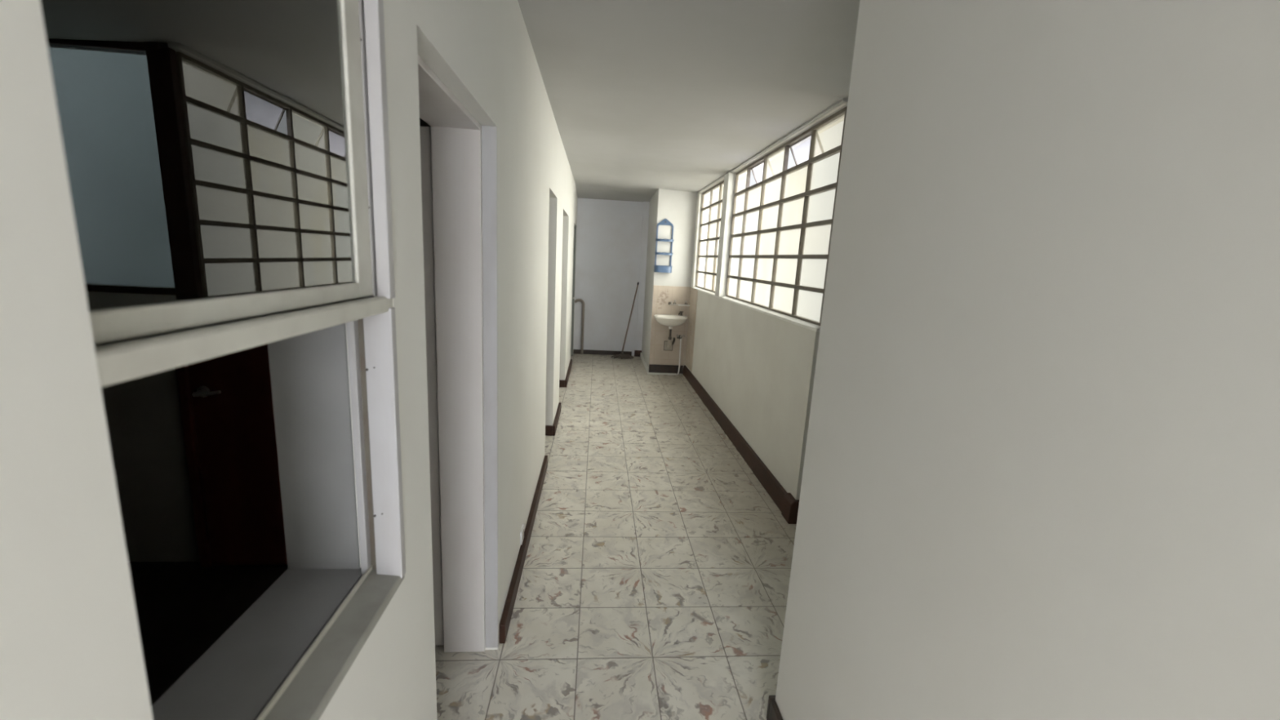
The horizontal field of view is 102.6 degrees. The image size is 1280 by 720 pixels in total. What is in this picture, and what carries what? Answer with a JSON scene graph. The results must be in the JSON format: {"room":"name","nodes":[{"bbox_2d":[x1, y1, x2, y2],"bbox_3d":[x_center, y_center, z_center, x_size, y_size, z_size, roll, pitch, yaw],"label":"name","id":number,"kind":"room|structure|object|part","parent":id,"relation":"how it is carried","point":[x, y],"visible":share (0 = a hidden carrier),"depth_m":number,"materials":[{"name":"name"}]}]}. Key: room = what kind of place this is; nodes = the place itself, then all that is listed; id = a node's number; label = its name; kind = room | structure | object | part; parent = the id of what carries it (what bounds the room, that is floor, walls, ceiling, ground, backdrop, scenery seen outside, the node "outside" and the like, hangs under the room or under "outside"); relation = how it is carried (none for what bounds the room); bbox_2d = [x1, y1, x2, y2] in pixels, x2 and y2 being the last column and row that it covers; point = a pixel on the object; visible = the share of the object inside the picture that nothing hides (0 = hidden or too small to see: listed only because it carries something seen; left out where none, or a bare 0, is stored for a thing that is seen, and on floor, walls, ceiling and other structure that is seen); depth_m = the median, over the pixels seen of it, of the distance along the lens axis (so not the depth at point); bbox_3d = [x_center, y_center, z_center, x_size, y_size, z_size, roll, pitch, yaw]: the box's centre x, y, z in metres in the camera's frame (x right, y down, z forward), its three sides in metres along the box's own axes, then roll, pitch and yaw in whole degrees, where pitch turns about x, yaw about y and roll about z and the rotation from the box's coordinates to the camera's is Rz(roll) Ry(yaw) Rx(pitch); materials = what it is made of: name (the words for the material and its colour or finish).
{"room":"corridor","nodes":[
{"label":"corridor","id":0,"kind":"room"},
{"bbox_2d":[101,117,431,561],"bbox_3d":[-2.030,-0.250,2.322,2.550,2.500,0.120,2,11,-5],"label":"wall","id":1,"kind":"structure","parent":0,"point":[143,415],"depth_m":2.39,"materials":[{"name":"paint"}]},
{"bbox_2d":[174,343,287,567],"bbox_3d":[-1.617,-0.053,2.285,0.870,2.170,0.097,2,11,-5],"label":"door","id":2,"kind":"structure","parent":1,"relation":"in","point":[226,406],"depth_m":2.38,"materials":[{"name":"brown wood"}]},
{"bbox_3d":[-1.619,-0.057,2.308,0.870,2.170,0.050,2,11,-5],"label":"frame","id":3,"kind":"part","parent":2,"relation":"part of","materials":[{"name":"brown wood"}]},
{"bbox_3d":[-1.923,0.149,2.283,0.128,0.052,0.062,2,11,-5],"label":"handle","id":4,"kind":"part","parent":2,"relation":"part of","materials":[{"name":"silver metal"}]},
{"bbox_2d":[0,0,577,719],"bbox_3d":[-0.695,-0.403,2.933,0.206,2.700,10.400,2,11,-5],"label":"wall","id":5,"kind":"structure","parent":0,"point":[71,648],"depth_m":0.39,"materials":[{"name":"paint"}]},
{"bbox_2d":[40,0,405,719],"bbox_3d":[-0.435,-0.063,0.608,0.084,1.075,0.527,2,11,-5],"label":"window","id":6,"kind":"structure","parent":5,"relation":"in","point":[217,155],"depth_m":0.54,"materials":[{"name":"white paint"}]},
{"bbox_3d":[-0.407,-0.319,0.529,0.001,0.500,0.440,2,11,-5],"label":"sash glass","id":7,"kind":"part","parent":6,"relation":"part of","materials":[{"name":"clear glass"}]},
{"bbox_3d":[-0.448,-0.073,0.595,0.011,0.043,0.507,2,11,-5],"label":"rail","id":8,"kind":"part","parent":6,"relation":"part of","materials":[{"name":"beige paint"}]},
{"bbox_3d":[-0.414,-0.317,0.550,0.022,0.528,0.485,2,11,-5],"label":"sash","id":9,"kind":"part","parent":6,"relation":"part of","materials":[{"name":"beige paint"}]},
{"bbox_3d":[-0.453,0.454,0.712,0.056,0.021,0.527,2,11,-5],"label":"sill","id":10,"kind":"part","parent":6,"relation":"part of","materials":[{"name":"paint"}]},
{"bbox_3d":[-0.435,-0.068,0.607,0.084,1.065,0.527,2,11,-5],"label":"frame","id":11,"kind":"part","parent":6,"relation":"part of","materials":[{"name":"white paint"}]},
{"bbox_2d":[151,323,362,719],"bbox_3d":[-0.534,-0.067,0.600,0.138,1.075,0.527,2,11,-5],"label":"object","id":12,"kind":"structure","parent":5,"relation":"attached to","point":[236,678],"depth_m":0.88,"materials":[{"name":"grey paint"}]},
{"bbox_2d":[417,54,497,652],"bbox_3d":[-0.638,0.208,1.766,0.272,1.954,1.345,1,11,-10],"label":"door frame","id":13,"kind":"structure","parent":5,"relation":"in","point":[460,243],"depth_m":1.80,"materials":[{"name":"paint"}]},
{"bbox_2d":[520,524,524,545],"bbox_3d":[-0.607,0.902,2.651,0.012,0.073,0.080,2,11,-5],"label":"power socket","id":14,"kind":"object","parent":5,"relation":"attached to","point":[522,533],"visible":1,"depth_m":2.62,"materials":[{"name":"white plastic"}]},
{"bbox_2d":[499,455,547,643],"bbox_3d":[-0.629,0.930,2.952,0.024,0.088,1.801,2,11,-5],"label":"baseboard","id":15,"kind":"structure","parent":5,"relation":"attached to","point":[507,613],"depth_m":2.51,"materials":[{"name":"brown paint"}]},
{"bbox_2d":[545,402,560,435],"bbox_3d":[-0.863,0.544,4.837,0.184,0.088,0.747,2,11,-5],"label":"baseboard","id":16,"kind":"structure","parent":5,"relation":"attached to","point":[550,430],"depth_m":4.49,"materials":[{"name":"brown paint"}]},
{"bbox_2d":[559,359,572,387],"bbox_3d":[-1.019,0.156,6.754,0.184,0.088,1.302,2,11,-5],"label":"baseboard","id":17,"kind":"structure","parent":5,"relation":"attached to","point":[562,384],"depth_m":6.19,"materials":[{"name":"brown paint"}]},
{"bbox_2d":[570,222,576,355],"bbox_3d":[-0.998,-0.974,7.562,0.080,1.990,0.720,2,11,-5],"label":"door","id":18,"kind":"structure","parent":5,"relation":"in","point":[575,225],"depth_m":7.82,"materials":[{"name":"grey wood"}]},
{"bbox_2d":[128,353,796,719],"bbox_3d":[-0.579,0.946,3.318,5.700,0.080,10.600,2,11,-5],"label":"floor","id":19,"kind":"structure","parent":0,"point":[654,584],"depth_m":2.43,"materials":[{"name":"tile"}]},
{"bbox_2d":[611,281,639,359],"bbox_3d":[-0.230,-0.624,8.044,0.395,1.194,0.296,2,11,-5],"label":"mop","id":20,"kind":"object","parent":19,"relation":"on","point":[621,355],"visible":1,"depth_m":8.10,"materials":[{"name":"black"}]},
{"bbox_3d":[-0.160,-0.645,8.109,0.285,1.155,0.023,-6,14,-38],"label":"handle","id":21,"kind":"part","parent":20,"relation":"part of","materials":[{"name":"brown wood"}]},
{"bbox_2d":[573,197,643,355],"bbox_3d":[-0.496,-1.376,8.151,1.244,2.600,0.150,2,11,-5],"label":"wall","id":22,"kind":"structure","parent":0,"point":[609,232],"depth_m":8.07,"materials":[{"name":"paint"}]},
{"bbox_2d":[574,298,584,354],"bbox_3d":[-0.977,-0.532,8.175,0.172,0.887,0.054,2,11,-5],"label":"pipe","id":23,"kind":"object","parent":22,"relation":"attached to","point":[576,300],"visible":0.98,"depth_m":8.16,"materials":[{"name":"grey metal"}]},
{"bbox_2d":[573,349,631,355],"bbox_3d":[-0.605,-0.120,8.308,0.944,0.068,0.022,2,11,-5],"label":"baseboard","id":24,"kind":"structure","parent":22,"relation":"attached to","point":[575,351],"depth_m":8.29,"materials":[{"name":"brown wood"}]},
{"bbox_2d":[634,350,641,356],"bbox_3d":[-0.032,-0.105,8.304,0.117,0.100,0.028,2,11,-5],"label":"baseboard","id":25,"kind":"structure","parent":22,"relation":"attached to","point":[637,353],"depth_m":8.29,"materials":[{"name":"brown paint"}]},
{"bbox_2d":[635,201,649,350],"bbox_3d":[0.038,-1.249,8.118,0.092,2.420,0.050,2,11,-5],"label":"trim","id":26,"kind":"structure","parent":22,"relation":"attached to","point":[646,204],"depth_m":8.07,"materials":[{"name":"paint"}]},
{"bbox_2d":[641,188,697,373],"bbox_3d":[0.392,-1.208,7.541,0.513,2.600,1.250,2,11,-5],"label":"wall column","id":27,"kind":"structure","parent":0,"point":[678,207],"depth_m":6.87,"materials":[{"name":"paint"}]},
{"bbox_2d":[640,352,648,372],"bbox_3d":[0.063,0.030,7.724,0.022,0.070,1.170,2,11,-5],"label":"baseboard","id":28,"kind":"structure","parent":27,"relation":"attached to","point":[644,362],"depth_m":7.56,"materials":[{"name":"paint"}]},
{"bbox_2d":[653,218,674,272],"bbox_3d":[0.324,-1.511,6.776,0.252,0.700,0.109,2,11,-5],"label":"shower caddy","id":29,"kind":"object","parent":27,"relation":"attached to","point":[659,268],"visible":1,"depth_m":6.79,"materials":[{"name":"blue plastic"}]},
{"bbox_2d":[653,265,672,272],"bbox_3d":[0.309,-1.211,6.829,0.252,0.091,0.095,2,11,-5],"label":"basket","id":30,"kind":"object","parent":29,"relation":"on","point":[659,268],"depth_m":6.79,"materials":[{"name":"blue plastic"}]},
{"bbox_2d":[654,252,673,255],"bbox_3d":[0.319,-1.409,6.791,0.247,0.034,0.094,2,11,-5],"label":"tray","id":31,"kind":"object","parent":29,"relation":"on","point":[655,253],"depth_m":6.75,"materials":[{"name":"blue plastic"}]},
{"bbox_2d":[655,238,674,242],"bbox_3d":[0.328,-1.578,6.757,0.247,0.034,0.094,2,11,-5],"label":"tray","id":32,"kind":"object","parent":29,"relation":"on","point":[671,240],"depth_m":6.72,"materials":[{"name":"blue plastic"}]},
{"bbox_2d":[648,364,683,373],"bbox_3d":[0.361,0.125,7.154,0.478,0.113,0.028,2,11,-5],"label":"baseboard","id":33,"kind":"structure","parent":27,"relation":"attached to","point":[652,367],"depth_m":7.14,"materials":[{"name":"brown wood"}]},
{"bbox_2d":[663,341,672,351],"bbox_3d":[0.392,-0.195,7.094,0.124,0.134,0.008,2,11,-5],"label":"wall plate","id":34,"kind":"object","parent":27,"relation":"attached to","point":[665,343],"visible":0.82,"depth_m":7.09,"materials":[{"name":"metal"}]},
{"bbox_2d":[653,314,687,347],"bbox_3d":[0.400,-0.376,6.881,0.444,0.428,0.354,2,11,-5],"label":"basin","id":35,"kind":"object","parent":27,"relation":"attached to","point":[670,321],"visible":1,"depth_m":6.76,"materials":[{"name":"white ceramic"}]},
{"bbox_2d":[666,339,671,347],"bbox_3d":[0.402,-0.221,6.933,0.062,0.105,0.062,2,11,-5],"label":"cup","id":36,"kind":"object","parent":35,"relation":"on","point":[669,341],"depth_m":6.91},
{"bbox_3d":[0.408,-0.518,6.852,0.444,0.138,0.352,2,11,-5],"label":"bowl","id":37,"kind":"part","parent":35,"relation":"part of","materials":[{"name":"white ceramic"}]},
{"bbox_2d":[517,0,860,201],"bbox_3d":[0.879,-1.531,2.909,3.044,0.316,10.550,2,11,-5],"label":"ceiling","id":38,"kind":"structure","parent":0,"point":[645,96],"depth_m":2.64,"materials":[{"name":"paint"}]},
{"bbox_2d":[686,102,846,499],"bbox_3d":[0.882,-0.854,5.631,0.150,2.700,5.500,2,11,-5],"label":"wall","id":39,"kind":"structure","parent":0,"point":[758,368],"depth_m":3.94,"materials":[{"name":"paint"}]},
{"bbox_2d":[647,372,676,375],"bbox_3d":[0.303,0.191,7.122,0.405,0.014,0.052,2,11,-5],"label":"trim","id":40,"kind":"structure","parent":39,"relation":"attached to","point":[651,373],"depth_m":7.10,"materials":[{"name":"paint"}]},
{"bbox_2d":[648,284,690,365],"bbox_3d":[0.405,-0.466,7.048,0.505,1.090,0.008,2,11,-5],"label":"backsplash","id":41,"kind":"structure","parent":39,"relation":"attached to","point":[662,295],"depth_m":7.04,"materials":[{"name":"beige tile"}]},
{"bbox_2d":[667,300,689,306],"bbox_3d":[0.529,-0.773,6.953,0.288,0.070,0.077,2,11,-5],"label":"towel rail","id":42,"kind":"object","parent":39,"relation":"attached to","point":[670,302],"visible":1,"depth_m":6.93,"materials":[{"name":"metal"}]},
{"bbox_2d":[675,334,685,374],"bbox_3d":[0.544,-0.073,7.098,0.129,0.570,0.073,2,11,-5],"label":"pipe","id":43,"kind":"object","parent":39,"relation":"attached to","point":[679,336],"visible":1,"depth_m":7.08,"materials":[{"name":"metal"}]},
{"bbox_2d":[684,287,697,371],"bbox_3d":[0.680,-0.417,6.829,0.008,1.068,0.500,2,11,-5],"label":"trim","id":44,"kind":"structure","parent":39,"relation":"attached to","point":[693,292],"depth_m":6.79,"materials":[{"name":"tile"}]},
{"bbox_2d":[695,180,724,293],"bbox_3d":[0.842,-1.411,5.996,0.028,1.201,1.461,2,11,-5],"label":"window","id":45,"kind":"structure","parent":39,"relation":"in","point":[719,202],"depth_m":6.13,"materials":[{"name":"metal"}]},
{"bbox_2d":[715,172,739,297],"bbox_3d":[0.879,-1.250,5.197,0.109,1.206,0.180,2,11,-5],"label":"trim","id":46,"kind":"structure","parent":39,"relation":"attached to","point":[729,178],"depth_m":5.13,"materials":[{"name":"paint"}]},
{"bbox_2d":[682,364,787,511],"bbox_3d":[0.776,0.532,5.228,0.034,0.131,4.020,2,11,-5],"label":"baseboard","id":47,"kind":"structure","parent":39,"relation":"attached to","point":[771,484],"depth_m":4.24,"materials":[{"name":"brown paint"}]},
{"bbox_2d":[692,286,820,332],"bbox_3d":[0.903,-0.569,4.887,0.098,0.036,3.970,2,11,-5],"label":"trim","id":48,"kind":"structure","parent":39,"relation":"attached to","point":[799,322],"depth_m":3.75,"materials":[{"name":"paint"}]},
{"bbox_2d":[698,98,848,194],"bbox_3d":[0.963,-1.762,4.650,0.105,0.052,3.970,2,11,-5],"label":"trim","id":49,"kind":"structure","parent":39,"relation":"attached to","point":[843,100],"depth_m":3.46,"materials":[{"name":"paint"}]},
{"bbox_2d":[725,106,847,325],"bbox_3d":[1.049,-1.003,3.995,0.116,1.201,2.286,2,11,-5],"label":"window","id":50,"kind":"structure","parent":39,"relation":"in","point":[812,159],"depth_m":3.69,"materials":[{"name":"metal"}]},
{"bbox_2d":[751,158,774,183],"bbox_3d":[1.048,-1.589,4.377,0.091,0.163,0.453,2,11,-5],"label":"vent","id":51,"kind":"object","parent":50,"relation":"attached to","point":[766,161],"depth_m":4.16,"materials":[{"name":"clear glass"}]},
{"bbox_2d":[789,132,824,165],"bbox_3d":[1.123,-1.403,3.457,0.091,0.163,0.448,2,11,-5],"label":"vent","id":52,"kind":"object","parent":50,"relation":"attached to","point":[806,135],"depth_m":3.31,"materials":[{"name":"clear glass"}]},
{"bbox_2d":[781,493,799,524],"bbox_3d":[1.030,0.932,3.226,0.234,0.150,0.130,2,11,-5],"label":"baseboard","id":53,"kind":"structure","parent":39,"relation":"attached to","point":[790,505],"depth_m":3.17,"materials":[{"name":"brown paint"}]},
{"bbox_2d":[775,0,1279,719],"bbox_3d":[1.589,0.410,-0.165,1.837,2.550,3.662,2,11,-5],"label":"wall","id":54,"kind":"structure","parent":0,"point":[1040,480],"depth_m":0.75,"materials":[{"name":"paint"}]},
{"bbox_2d":[766,695,782,719],"bbox_3d":[0.676,1.580,0.007,0.168,0.095,3.680,2,11,-5],"label":"baseboard","id":55,"kind":"structure","parent":54,"relation":"attached to","point":[773,713],"depth_m":1.75,"materials":[{"name":"brown wood"}]}
]}

